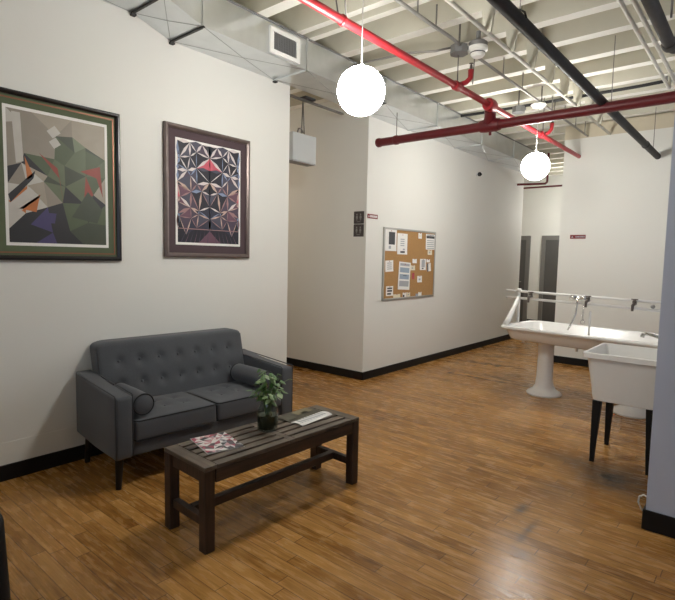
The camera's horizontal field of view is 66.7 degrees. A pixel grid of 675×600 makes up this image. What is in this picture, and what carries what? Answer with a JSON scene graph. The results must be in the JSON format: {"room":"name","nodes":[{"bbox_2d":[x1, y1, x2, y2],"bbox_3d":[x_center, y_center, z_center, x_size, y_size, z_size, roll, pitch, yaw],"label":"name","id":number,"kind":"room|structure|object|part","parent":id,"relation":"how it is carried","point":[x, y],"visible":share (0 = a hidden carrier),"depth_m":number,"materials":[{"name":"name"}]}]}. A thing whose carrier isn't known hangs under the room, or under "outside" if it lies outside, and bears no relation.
{"room":"lobby lounge","nodes":[
{"label":"lobby lounge","id":0,"kind":"room"},
{"bbox_2d":[0,0,289,443],"bbox_3d":[-4.043,-0.727,3.002,2.670,3.780,7.860,5,6,40],"label":"wall","id":1,"kind":"structure","parent":0,"point":[94,54],"depth_m":3.87,"materials":[{"name":"white paint"}]},
{"bbox_2d":[0,426,84,465],"bbox_3d":[-2.995,1.118,2.373,0.014,0.252,7.660,5,6,40],"label":"trim","id":2,"kind":"structure","parent":1,"relation":"attached to","point":[46,443],"depth_m":3.50,"materials":[{"name":"white paint"}]},
{"bbox_2d":[0,444,103,481],"bbox_3d":[-2.989,1.192,2.373,0.014,0.105,7.660,5,6,40],"label":"baseboard","id":3,"kind":"structure","parent":1,"relation":"attached to","point":[43,462],"depth_m":3.52,"materials":[{"name":"black plastic"}]},
{"bbox_2d":[0,87,121,260],"bbox_3d":[-1.878,-0.802,3.469,0.033,1.063,0.843,5,6,40],"label":"framed print","id":4,"kind":"object","parent":1,"relation":"attached to","point":[60,166],"visible":1,"depth_m":3.46,"materials":[{"name":"multicoloured paper"}]},
{"bbox_2d":[5,107,105,244],"bbox_3d":[-1.879,-0.802,3.470,0.001,0.839,0.623,5,6,40],"label":"artwork","id":5,"kind":"object","parent":4,"relation":"attached to","point":[55,164],"depth_m":3.44},
{"bbox_2d":[163,121,249,257],"bbox_3d":[-1.094,-0.897,4.397,0.033,1.062,0.867,5,6,40],"label":"framed print","id":6,"kind":"object","parent":1,"relation":"attached to","point":[206,174],"visible":1,"depth_m":4.36,"materials":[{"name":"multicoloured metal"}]},
{"bbox_2d":[176,139,239,243],"bbox_3d":[-1.095,-0.905,4.397,0.001,0.833,0.650,5,6,40],"label":"artwork","id":7,"kind":"object","parent":6,"relation":"attached to","point":[207,173],"depth_m":4.38},
{"bbox_2d":[290,94,343,114],"bbox_3d":[-0.236,-2.109,5.484,0.090,0.038,0.950,5,6,40],"label":"strut","id":8,"kind":"object","parent":1,"relation":"attached to","point":[307,99],"visible":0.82,"depth_m":5.42,"materials":[{"name":"grey metal"}]},
{"bbox_2d":[289,101,315,166],"bbox_3d":[-0.392,-1.790,5.457,0.130,0.670,0.355,5,6,40],"label":"box","id":9,"kind":"object","parent":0,"point":[302,147],"visible":0.8,"depth_m":5.42,"materials":[{"name":"grey metal"}]},
{"bbox_2d":[0,338,674,599],"bbox_3d":[1.789,1.252,4.074,10.900,0.100,17.000,5,6,40],"label":"floor","id":10,"kind":"structure","parent":0,"point":[471,484],"depth_m":3.02,"materials":[{"name":"brown wood"}]},
{"bbox_2d":[0,513,10,599],"bbox_3d":[-1.639,0.903,1.702,0.878,0.850,0.740,5,6,40],"label":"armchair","id":11,"kind":"object","parent":10,"relation":"on","point":[4,574],"visible":1,"depth_m":1.72,"materials":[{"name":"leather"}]},
{"bbox_2d":[76,328,292,489],"bbox_3d":[-1.127,0.722,3.936,0.719,0.862,1.447,6,7,44],"label":"sofa","id":12,"kind":"object","parent":10,"relation":"on","point":[190,383],"visible":0.89,"depth_m":3.75,"materials":[{"name":"grey fabric"}]},
{"bbox_3d":[-1.776,1.061,3.668,0.059,0.205,0.057,6,7,44],"label":"leg","id":13,"kind":"part","parent":12,"relation":"part of","materials":[{"name":"black wood"}]},
{"bbox_3d":[-1.574,0.754,3.443,0.676,0.462,0.116,6,7,44],"label":"arm","id":14,"kind":"part","parent":12,"relation":"part of","materials":[{"name":"grey fabric"}]},
{"bbox_3d":[-1.390,1.102,3.270,0.059,0.205,0.057,6,7,44],"label":"leg","id":15,"kind":"part","parent":12,"relation":"part of","materials":[{"name":"black wood"}]},
{"bbox_2d":[113,382,153,415],"bbox_3d":[-1.395,0.663,3.461,0.409,0.146,0.146,6,7,44],"label":"bolster pillow","id":16,"kind":"object","parent":12,"relation":"on","point":[143,403],"visible":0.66,"depth_m":3.33,"materials":[{"name":"grey fabric"}]},
{"bbox_3d":[-1.288,0.530,4.079,0.262,0.510,1.226,6,7,44],"label":"backrest","id":17,"kind":"part","parent":12,"relation":"part of","materials":[{"name":"grey fabric"}]},
{"bbox_2d":[133,392,215,440],"bbox_3d":[-1.256,0.803,3.656,0.500,0.151,0.598,6,7,44],"label":"seat cushion","id":18,"kind":"object","parent":12,"relation":"on","point":[172,413],"depth_m":3.53,"materials":[{"name":"grey fabric"}]},
{"bbox_3d":[-1.115,0.902,3.936,0.630,0.104,1.222,6,7,44],"label":"seat rail","id":19,"kind":"part","parent":12,"relation":"part of","materials":[{"name":"grey fabric"}]},
{"bbox_2d":[188,381,280,419],"bbox_3d":[-0.832,0.775,4.094,0.500,0.151,0.598,6,7,44],"label":"seat cushion","id":20,"kind":"object","parent":12,"relation":"on","point":[231,399],"depth_m":3.93,"materials":[{"name":"grey fabric"}]},
{"bbox_2d":[230,363,272,388],"bbox_3d":[-0.698,0.620,4.193,0.424,0.148,0.148,6,7,44],"label":"bolster pillow","id":21,"kind":"object","parent":12,"relation":"on","point":[246,374],"visible":0.72,"depth_m":4.15,"materials":[{"name":"grey fabric"}]},
{"bbox_3d":[-0.649,0.694,4.398,0.676,0.462,0.116,6,7,44],"label":"arm","id":22,"kind":"part","parent":12,"relation":"part of","materials":[{"name":"grey fabric"}]},
{"bbox_2d":[164,405,358,554],"bbox_3d":[-0.405,1.012,3.113,0.396,0.448,1.178,6,6,42],"label":"coffee table","id":23,"kind":"object","parent":10,"relation":"on","point":[261,448],"visible":0.84,"depth_m":2.86,"materials":[{"name":"brown wood"}]},
{"bbox_3d":[-0.908,1.038,2.816,0.058,0.424,0.058,6,6,42],"label":"leg","id":24,"kind":"part","parent":23,"relation":"part of","materials":[{"name":"brown wood"}]},
{"bbox_3d":[-0.659,1.063,2.588,0.058,0.424,0.058,6,6,42],"label":"leg","id":25,"kind":"part","parent":23,"relation":"part of","materials":[{"name":"brown wood"}]},
{"bbox_2d":[190,432,244,454],"bbox_3d":[-0.676,0.798,2.873,0.210,0.005,0.270,-2,6,-36],"label":"magazine","id":26,"kind":"object","parent":23,"relation":"on","point":[218,442],"visible":1,"depth_m":2.86,"materials":[{"name":"paper"}]},
{"bbox_2d":[257,403,277,431],"bbox_3d":[-0.424,0.691,3.113,0.129,0.188,0.129,5,6,40],"label":"plant pot","id":27,"kind":"object","parent":23,"relation":"on","point":[267,422],"visible":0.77,"depth_m":3.07,"materials":[{"name":"ceramic"}]},
{"bbox_2d":[246,368,291,415],"bbox_3d":[-0.432,0.568,3.103,0.277,0.344,0.268,2,5,5],"label":"pothos cutting","id":28,"kind":"object","parent":27,"relation":"in","point":[267,402],"visible":0.99,"depth_m":3.08,"materials":[{"name":"green plant"}]},
{"bbox_2d":[277,408,331,425],"bbox_3d":[-0.221,0.761,3.378,0.235,0.012,0.310,5,6,36],"label":"magazine","id":29,"kind":"object","parent":23,"relation":"on","point":[304,416],"visible":0.98,"depth_m":3.36,"materials":[{"name":"paper"}]},
{"bbox_2d":[282,408,311,419],"bbox_3d":[-0.263,0.755,3.409,0.090,0.001,0.260,5,6,36],"label":"photo","id":30,"kind":"object","parent":29,"relation":"on","point":[305,410],"depth_m":3.43},
{"bbox_3d":[-0.151,0.985,3.639,0.058,0.424,0.058,6,6,42],"label":"leg","id":31,"kind":"part","parent":23,"relation":"part of","materials":[{"name":"brown wood"}]},
{"bbox_3d":[0.098,1.009,3.412,0.058,0.424,0.058,6,6,42],"label":"leg","id":32,"kind":"part","parent":23,"relation":"part of","materials":[{"name":"brown wood"}]},
{"bbox_2d":[501,320,658,418],"bbox_3d":[2.674,0.715,5.430,0.840,0.782,1.745,-3,6,-42],"label":"pedestal sink","id":33,"kind":"object","parent":10,"relation":"on","point":[548,335],"visible":0.66,"depth_m":5.58,"materials":[{"name":"white ceramic"}]},
{"bbox_2d":[501,320,658,349],"bbox_3d":[2.680,0.406,5.404,0.840,0.162,1.745,-3,6,-42],"label":"basin","id":34,"kind":"object","parent":33,"relation":"in","point":[577,337],"depth_m":5.46,"materials":[{"name":"white ceramic"}]},
{"bbox_2d":[503,288,660,335],"bbox_3d":[2.543,0.182,5.325,0.351,0.504,1.915,-3,6,-42],"label":"rail","id":35,"kind":"object","parent":33,"relation":"attached to","point":[586,298],"visible":0.98,"depth_m":5.46,"materials":[{"name":"white metal"}]},
{"bbox_2d":[527,292,533,302],"bbox_3d":[2.197,-0.032,5.849,0.061,0.122,0.093,5,6,40],"label":"tap","id":36,"kind":"object","parent":35,"relation":"on","point":[529,298],"depth_m":5.84,"materials":[{"name":"metal"}]},
{"bbox_2d":[567,295,585,329],"bbox_3d":[2.549,0.138,5.462,0.178,0.380,0.124,5,6,40],"label":"mixer tap","id":37,"kind":"object","parent":35,"relation":"on","point":[572,297],"depth_m":5.45,"materials":[{"name":"silver metal"}]},
{"bbox_3d":[2.590,0.157,5.415,0.018,0.208,0.052,-3,6,-42],"label":"plug chain","id":38,"kind":"part","parent":35,"relation":"part of","materials":[{"name":"silver metal"}]},
{"bbox_2d":[584,295,590,306],"bbox_3d":[2.621,0.016,5.379,0.061,0.122,0.093,5,6,40],"label":"tap","id":39,"kind":"object","parent":35,"relation":"on","point":[586,297],"depth_m":5.38,"materials":[{"name":"metal"}]},
{"bbox_2d":[631,299,637,310],"bbox_3d":[2.919,0.050,5.050,0.061,0.122,0.093,5,6,40],"label":"tap","id":40,"kind":"object","parent":35,"relation":"on","point":[634,301],"depth_m":5.04,"materials":[{"name":"metal"}]},
{"bbox_2d":[583,343,656,474],"bbox_3d":[2.228,0.806,3.917,0.552,0.834,0.612,5,6,40],"label":"utility sink","id":41,"kind":"object","parent":10,"relation":"on","point":[620,374],"visible":0.73,"depth_m":3.74,"materials":[{"name":"plastic"}]},
{"bbox_3d":[1.950,0.986,3.878,0.058,0.469,0.064,5,6,40],"label":"leg","id":42,"kind":"part","parent":41,"relation":"part of","materials":[{"name":"black metal"}]},
{"bbox_3d":[2.230,0.964,4.211,0.058,0.469,0.064,5,6,40],"label":"leg","id":43,"kind":"part","parent":41,"relation":"part of","materials":[{"name":"black metal"}]},
{"bbox_2d":[583,343,656,409],"bbox_3d":[2.232,0.572,3.898,0.552,0.364,0.612,5,6,40],"label":"tub basin","id":44,"kind":"object","parent":41,"relation":"in","point":[620,374],"depth_m":3.73,"materials":[{"name":"plastic"}]},
{"bbox_3d":[2.217,1.011,3.654,0.058,0.469,0.064,5,6,40],"label":"leg","id":45,"kind":"part","parent":41,"relation":"part of","materials":[{"name":"black metal"}]},
{"bbox_2d":[637,494,646,509],"bbox_3d":[1.891,1.208,3.144,0.060,0.133,0.285,5,6,40],"label":"cable loop","id":46,"kind":"object","parent":10,"relation":"on","point":[639,496],"visible":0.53,"depth_m":3.07,"materials":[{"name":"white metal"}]},
{"bbox_2d":[287,101,523,371],"bbox_3d":[0.932,-1.117,8.912,2.670,3.780,5.010,5,6,40],"label":"wall","id":47,"kind":"structure","parent":0,"point":[337,316],"depth_m":6.84,"materials":[{"name":"white paint"}]},
{"bbox_2d":[287,357,362,379],"bbox_3d":[-0.716,0.843,7.141,2.684,0.100,0.014,5,6,40],"label":"baseboard","id":48,"kind":"structure","parent":47,"relation":"attached to","point":[353,374],"depth_m":6.66,"materials":[{"name":"black plastic"}]},
{"bbox_2d":[353,224,363,236],"bbox_3d":[0.256,-0.843,6.214,0.152,0.148,0.009,5,6,40],"label":"restroom sign","id":49,"kind":"object","parent":47,"relation":"attached to","point":[358,228],"visible":1,"depth_m":6.21,"materials":[{"name":"black plastic"}]},
{"bbox_2d":[354,211,363,223],"bbox_3d":[0.259,-0.997,6.201,0.152,0.148,0.009,5,6,40],"label":"restroom sign","id":50,"kind":"object","parent":47,"relation":"attached to","point":[358,215],"visible":1,"depth_m":6.20,"materials":[{"name":"black plastic"}]},
{"bbox_2d":[367,214,377,218],"bbox_3d":[0.427,-1.014,6.226,0.006,0.052,0.205,5,6,40],"label":"sign","id":51,"kind":"object","parent":47,"relation":"attached to","point":[372,216],"visible":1,"depth_m":6.22,"materials":[{"name":"plastic"}]},
{"bbox_2d":[381,227,435,300],"bbox_3d":[0.988,-0.485,6.942,0.021,0.926,1.297,5,6,40],"label":"cork board","id":52,"kind":"object","parent":47,"relation":"attached to","point":[416,248],"visible":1,"depth_m":6.97,"materials":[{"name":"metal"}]},
{"bbox_2d":[385,260,392,271],"bbox_3d":[0.664,-0.433,6.547,0.008,0.151,0.184,5,6,40],"label":"paper","id":53,"kind":"object","parent":52,"relation":"attached to","point":[389,263],"visible":1,"depth_m":6.54,"materials":[{"name":"white paper"}]},
{"bbox_2d":[386,286,392,295],"bbox_3d":[0.672,-0.115,6.591,0.008,0.125,0.161,5,6,40],"label":"paper","id":54,"kind":"object","parent":52,"relation":"attached to","point":[389,289],"visible":1,"depth_m":6.59,"materials":[{"name":"white paper"}]},
{"bbox_2d":[385,229,396,250],"bbox_3d":[0.685,-0.762,6.536,0.008,0.274,0.255,5,6,40],"label":"paper","id":55,"kind":"object","parent":52,"relation":"attached to","point":[390,235],"visible":1,"depth_m":6.53,"materials":[{"name":"white paper"}]},
{"bbox_2d":[397,233,407,254],"bbox_3d":[0.856,-0.736,6.743,0.008,0.273,0.240,5,6,40],"label":"paper","id":56,"kind":"object","parent":52,"relation":"attached to","point":[402,238],"visible":1,"depth_m":6.74,"materials":[{"name":"white paper"}]},
{"bbox_2d":[398,261,410,289],"bbox_3d":[0.892,-0.320,6.829,0.008,0.383,0.306,5,6,40],"label":"paper","id":57,"kind":"object","parent":52,"relation":"attached to","point":[404,267],"visible":1,"depth_m":6.83,"materials":[{"name":"white paper"}]},
{"bbox_2d":[417,276,421,281],"bbox_3d":[1.144,-0.291,7.136,0.008,0.090,0.124,5,6,40],"label":"paper","id":58,"kind":"object","parent":52,"relation":"attached to","point":[419,278],"visible":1,"depth_m":7.14,"materials":[{"name":"white paper"}]},
{"bbox_2d":[420,259,425,269],"bbox_3d":[1.199,-0.497,7.179,0.008,0.155,0.161,5,6,40],"label":"paper","id":59,"kind":"object","parent":52,"relation":"attached to","point":[422,261],"visible":1,"depth_m":7.18,"materials":[{"name":"white paper"}]},
{"bbox_2d":[427,263,430,271],"bbox_3d":[1.304,-0.466,7.308,0.008,0.127,0.121,5,6,40],"label":"paper","id":60,"kind":"object","parent":52,"relation":"attached to","point":[428,264],"visible":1,"depth_m":7.31,"materials":[{"name":"white paper"}]},
{"bbox_2d":[426,234,434,249],"bbox_3d":[1.323,-0.825,7.293,0.008,0.217,0.250,5,6,40],"label":"paper","id":61,"kind":"object","parent":52,"relation":"attached to","point":[430,238],"visible":1,"depth_m":7.30,"materials":[{"name":"white paper"}]},
{"bbox_2d":[362,334,511,379],"bbox_3d":[1.917,0.809,8.201,0.014,0.100,5.024,5,6,40],"label":"baseboard","id":62,"kind":"structure","parent":47,"relation":"attached to","point":[413,362],"depth_m":7.48,"materials":[{"name":"black plastic"}]},
{"bbox_2d":[517,153,549,185],"bbox_3d":[3.583,-2.378,9.391,0.561,0.559,0.040,5,6,40],"label":"pipe","id":63,"kind":"object","parent":47,"relation":"attached to","point":[548,154],"visible":0.86,"depth_m":9.30,"materials":[{"name":"red metal"}]},
{"bbox_2d":[232,0,674,177],"bbox_3d":[1.866,-2.454,3.764,10.900,0.460,17.000,5,6,40],"label":"ceiling","id":64,"kind":"structure","parent":0,"point":[584,32],"depth_m":4.87,"materials":[{"name":"paint"}]},
{"bbox_2d":[102,0,539,172],"bbox_3d":[-0.699,-2.179,4.403,0.454,0.302,13.851,5,6,40],"label":"air duct","id":65,"kind":"object","parent":64,"relation":"attached to","point":[229,31],"visible":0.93,"depth_m":4.52,"materials":[{"name":"metal"}]},
{"bbox_2d":[269,25,299,64],"bbox_3d":[-0.446,-2.167,4.368,0.020,0.212,0.350,5,6,40],"label":"vent register","id":66,"kind":"object","parent":65,"relation":"attached to","point":[284,46],"depth_m":4.36,"materials":[{"name":"grey metal"}]},
{"bbox_2d":[337,0,384,116],"bbox_3d":[0.159,-1.706,3.288,0.308,1.022,0.308,5,6,40],"label":"globe pendant lamp","id":67,"kind":"object","parent":64,"relation":"hanging from","point":[361,89],"visible":1,"depth_m":3.21,"materials":[{"name":"white glass"}]},
{"bbox_3d":[0.152,-1.350,3.318,0.308,0.308,0.308,5,6,40],"label":"lamp shade","id":68,"kind":"part","parent":67,"relation":"part of","materials":[{"name":"white glass"}]},
{"bbox_3d":[0.160,-1.752,3.284,0.005,0.479,0.005,3,5,17],"label":"cord","id":69,"kind":"part","parent":67,"relation":"part of","materials":[{"name":"white metal"}]},
{"bbox_2d":[394,0,460,45],"bbox_3d":[-1.516,-1.992,1.264,0.073,0.183,7.982,5,6,40],"label":"conduit pipe","id":70,"kind":"object","parent":64,"relation":"hanging from","point":[416,13],"visible":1,"depth_m":3.83,"materials":[{"name":"metal"}]},
{"bbox_2d":[298,0,580,157],"bbox_3d":[-0.351,-1.936,2.785,0.170,0.503,11.800,5,6,40],"label":"pipe","id":71,"kind":"object","parent":64,"relation":"hanging from","point":[488,104],"visible":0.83,"depth_m":4.06,"materials":[{"name":"red metal"}]},
{"bbox_3d":[1.045,-2.091,4.439,0.009,0.410,0.010,5,6,40],"label":"hanger rod","id":72,"kind":"part","parent":71,"relation":"part of","materials":[{"name":"metal"}]},
{"bbox_2d":[450,24,468,57],"bbox_3d":[1.048,-2.376,4.394,0.144,0.525,0.153,-1,5,-27],"label":"junction box","id":73,"kind":"object","parent":64,"relation":"attached to","point":[456,50],"visible":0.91,"depth_m":4.38,"materials":[{"name":"grey metal"}]},
{"bbox_2d":[354,46,450,65],"bbox_3d":[0.552,-2.240,4.714,1.066,0.120,0.119,5,6,40],"label":"cable","id":74,"kind":"object","parent":73,"relation":"attached to","point":[446,48],"visible":0.95,"depth_m":4.56,"materials":[{"name":"metal"}]},
{"bbox_3d":[1.051,-2.410,4.388,0.014,0.455,0.016,5,6,40],"label":"stem","id":75,"kind":"part","parent":73,"relation":"part of","materials":[{"name":"metal"}]},
{"bbox_2d":[468,31,487,58],"bbox_3d":[1.201,-2.183,4.381,0.168,0.210,0.168,5,6,40],"label":"smoke detector","id":76,"kind":"object","parent":64,"relation":"attached to","point":[477,49],"visible":1,"depth_m":4.33,"materials":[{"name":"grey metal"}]},
{"bbox_2d":[512,90,525,114],"bbox_3d":[2.162,-2.496,6.105,0.144,0.525,0.153,-1,5,-27],"label":"junction box","id":77,"kind":"object","parent":64,"relation":"attached to","point":[518,109],"visible":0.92,"depth_m":6.08,"materials":[{"name":"grey metal"}]},
{"bbox_2d":[375,35,674,147],"bbox_3d":[1.659,-1.983,4.947,3.185,0.685,0.234,5,6,40],"label":"pipe","id":78,"kind":"object","parent":64,"relation":"hanging from","point":[490,124],"visible":0.94,"depth_m":4.85,"materials":[{"name":"red metal"}]},
{"bbox_3d":[2.374,-1.988,4.414,0.006,0.555,0.007,5,6,40],"label":"hanger rod","id":79,"kind":"part","parent":78,"relation":"part of","materials":[{"name":"metal"}]},
{"bbox_2d":[444,0,610,134],"bbox_3d":[-0.036,-2.169,2.504,0.160,0.416,11.800,5,6,40],"label":"conduit pipe","id":80,"kind":"object","parent":64,"relation":"hanging from","point":[488,11],"visible":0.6,"depth_m":4.64,"materials":[{"name":"metal"}]},
{"bbox_2d":[478,57,587,136],"bbox_3d":[2.382,-2.296,5.860,0.026,0.182,3.550,5,6,40],"label":"conduit pipe","id":81,"kind":"object","parent":64,"relation":"hanging from","point":[481,59],"visible":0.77,"depth_m":5.30,"materials":[{"name":"metal"}]},
{"bbox_2d":[521,86,549,179],"bbox_3d":[2.243,-1.867,5.763,0.306,1.027,0.306,5,6,40],"label":"globe pendant lamp","id":82,"kind":"object","parent":64,"relation":"hanging from","point":[536,165],"visible":1,"depth_m":5.69,"materials":[{"name":"white glass"}]},
{"bbox_3d":[2.235,-1.508,5.793,0.306,0.306,0.306,5,6,40],"label":"lamp shade","id":83,"kind":"part","parent":82,"relation":"part of","materials":[{"name":"white glass"}]},
{"bbox_2d":[524,185,561,188],"bbox_3d":[4.396,-2.455,10.011,1.620,0.475,0.040,5,6,40],"label":"pipe","id":84,"kind":"object","parent":64,"relation":"hanging from","point":[549,185],"visible":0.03,"depth_m":10.25,"materials":[{"name":"red metal"}]},
{"bbox_2d":[461,76,667,116],"bbox_3d":[2.729,-2.354,5.925,2.831,0.063,0.078,5,6,40],"label":"cable","id":85,"kind":"object","parent":64,"relation":"attached to","point":[666,77],"visible":0.55,"depth_m":5.73,"materials":[{"name":"grey metal"}]},
{"bbox_2d":[487,0,660,158],"bbox_3d":[0.390,-1.825,2.168,0.092,0.589,11.800,5,6,40],"label":"pipe","id":86,"kind":"object","parent":64,"relation":"hanging from","point":[506,8],"visible":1,"depth_m":3.50,"materials":[{"name":"metal"}]},
{"bbox_2d":[616,0,671,89],"bbox_3d":[1.692,-2.094,3.212,0.034,0.179,5.296,5,6,40],"label":"conduit pipe","id":87,"kind":"object","parent":64,"relation":"attached to","point":[621,3],"visible":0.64,"depth_m":4.13,"materials":[{"name":"grey metal"}]},
{"bbox_2d":[630,0,674,84],"bbox_3d":[0.771,-1.960,2.022,0.034,0.032,8.280,5,6,40],"label":"conduit pipe","id":88,"kind":"object","parent":64,"relation":"attached to","point":[635,3],"visible":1,"depth_m":4.07,"materials":[{"name":"grey metal"}]},
{"bbox_2d":[641,0,674,53],"bbox_3d":[-0.145,-1.848,0.700,0.132,0.325,8.870,5,6,40],"label":"pipe","id":89,"kind":"object","parent":64,"relation":"hanging from","point":[653,8],"visible":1,"depth_m":3.54,"materials":[{"name":"metal"}]},
{"bbox_3d":[2.313,-2.075,3.543,0.014,0.240,0.016,5,6,40],"label":"hanger rod","id":90,"kind":"part","parent":89,"relation":"part of","materials":[{"name":"metal"}]},
{"bbox_2d":[521,175,562,319],"bbox_3d":[7.151,-1.099,10.235,10.700,3.780,0.150,5,6,40],"label":"wall","id":91,"kind":"structure","parent":0,"point":[541,211],"depth_m":12.14,"materials":[{"name":"white paint"}]},
{"bbox_2d":[519,236,530,321],"bbox_3d":[4.178,-0.517,12.618,1.020,2.100,0.089,5,6,40],"label":"door","id":92,"kind":"structure","parent":91,"relation":"in","point":[525,240],"depth_m":12.35,"materials":[{"name":"silver metal"}]},
{"bbox_2d":[537,235,558,321],"bbox_3d":[5.170,-0.427,11.790,1.030,2.100,0.089,5,6,40],"label":"door","id":93,"kind":"structure","parent":91,"relation":"in","point":[550,244],"depth_m":12.00,"materials":[{"name":"silver metal"}]},
{"bbox_2d":[554,127,673,359],"bbox_3d":[4.049,-0.626,6.988,1.950,3.250,0.150,5,6,40],"label":"wall","id":94,"kind":"structure","parent":0,"point":[615,195],"depth_m":7.07,"materials":[{"name":"white paint"}]},
{"bbox_2d":[554,355,588,366],"bbox_3d":[3.963,0.945,7.057,1.950,0.105,0.014,5,6,40],"label":"baseboard","id":95,"kind":"structure","parent":94,"relation":"attached to","point":[557,359],"depth_m":7.50,"materials":[{"name":"black plastic"}]},
{"bbox_2d":[570,235,585,238],"bbox_3d":[3.452,-0.908,7.369,0.210,0.056,0.006,5,6,40],"label":"sign","id":96,"kind":"object","parent":94,"relation":"attached to","point":[571,236],"visible":1,"depth_m":7.37,"materials":[{"name":"red plastic"}]},
{"bbox_2d":[565,112,674,139],"bbox_3d":[4.084,-2.340,6.845,1.950,0.190,0.150,5,6,40],"label":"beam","id":97,"kind":"structure","parent":94,"relation":"attached to","point":[664,120],"depth_m":6.95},
{"bbox_2d":[646,118,674,517],"bbox_3d":[5.072,-0.546,3.109,4.590,3.780,4.770,5,6,40],"label":"wall","id":98,"kind":"structure","parent":0,"point":[660,498],"depth_m":2.81,"materials":[{"name":"white paint"}]},
{"bbox_2d":[640,332,657,338],"bbox_3d":[2.420,0.291,3.833,0.279,0.082,0.120,5,6,40],"label":"faucet","id":99,"kind":"object","parent":98,"relation":"attached to","point":[643,334],"visible":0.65,"depth_m":3.88,"materials":[{"name":"silver metal"}]},
{"bbox_2d":[641,509,674,538],"bbox_3d":[3.451,1.397,1.471,4.504,0.115,0.014,5,6,40],"label":"baseboard","id":100,"kind":"structure","parent":98,"relation":"attached to","point":[658,523],"depth_m":2.85,"materials":[{"name":"black plastic"}]}
]}

